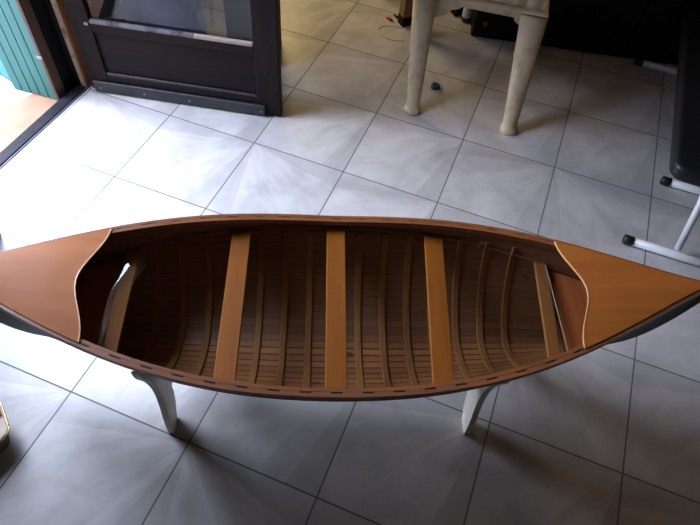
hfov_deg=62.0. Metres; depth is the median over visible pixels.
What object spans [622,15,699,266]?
bench
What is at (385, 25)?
wire
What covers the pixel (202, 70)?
door
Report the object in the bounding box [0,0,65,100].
shutter
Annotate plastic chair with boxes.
[404,0,549,135]
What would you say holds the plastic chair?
on the floor
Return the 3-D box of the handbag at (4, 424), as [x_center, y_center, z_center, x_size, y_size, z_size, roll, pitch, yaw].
[-1.003,0.502,1.596,0.096,0.083,0.210,28,57,16]
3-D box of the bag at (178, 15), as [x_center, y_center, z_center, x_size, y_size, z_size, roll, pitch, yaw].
[-0.814,-1.138,2.502,0.357,0.579,0.232,10,54,3]
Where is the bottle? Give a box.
[461,7,472,22]
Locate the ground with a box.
[0,75,87,151]
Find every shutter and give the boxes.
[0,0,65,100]
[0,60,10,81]
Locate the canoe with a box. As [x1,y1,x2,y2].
[0,213,699,401]
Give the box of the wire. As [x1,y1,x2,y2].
[378,25,404,40]
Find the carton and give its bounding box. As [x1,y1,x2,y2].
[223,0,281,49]
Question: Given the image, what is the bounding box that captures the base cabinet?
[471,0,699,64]
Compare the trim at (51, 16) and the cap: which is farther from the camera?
the cap
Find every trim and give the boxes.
[0,84,86,169]
[29,0,90,92]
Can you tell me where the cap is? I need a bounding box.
[430,82,439,89]
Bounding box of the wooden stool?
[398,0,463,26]
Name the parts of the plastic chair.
leg, seat, backrest, leg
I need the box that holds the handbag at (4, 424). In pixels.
[0,403,9,453]
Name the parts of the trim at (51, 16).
frame post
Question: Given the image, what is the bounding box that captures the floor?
[0,0,699,524]
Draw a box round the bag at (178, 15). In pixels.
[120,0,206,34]
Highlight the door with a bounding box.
[63,0,282,115]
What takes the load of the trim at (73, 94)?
attached to the wall
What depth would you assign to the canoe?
1.58 m
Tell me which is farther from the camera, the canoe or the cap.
the cap
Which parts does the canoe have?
edge trim, edge trim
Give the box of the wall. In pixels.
[62,0,125,88]
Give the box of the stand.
[131,242,508,434]
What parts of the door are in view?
rail, panel, panel moulding, rail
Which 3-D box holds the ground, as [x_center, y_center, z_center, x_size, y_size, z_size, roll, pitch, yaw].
[-3.294,-1.471,3.014,4.581,0.120,9.000,19,55,10]
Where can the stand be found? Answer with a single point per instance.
(163, 390)
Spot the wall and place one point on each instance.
(109, 10)
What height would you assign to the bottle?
0.188 m
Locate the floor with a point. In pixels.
(609, 434)
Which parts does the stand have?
leg, leg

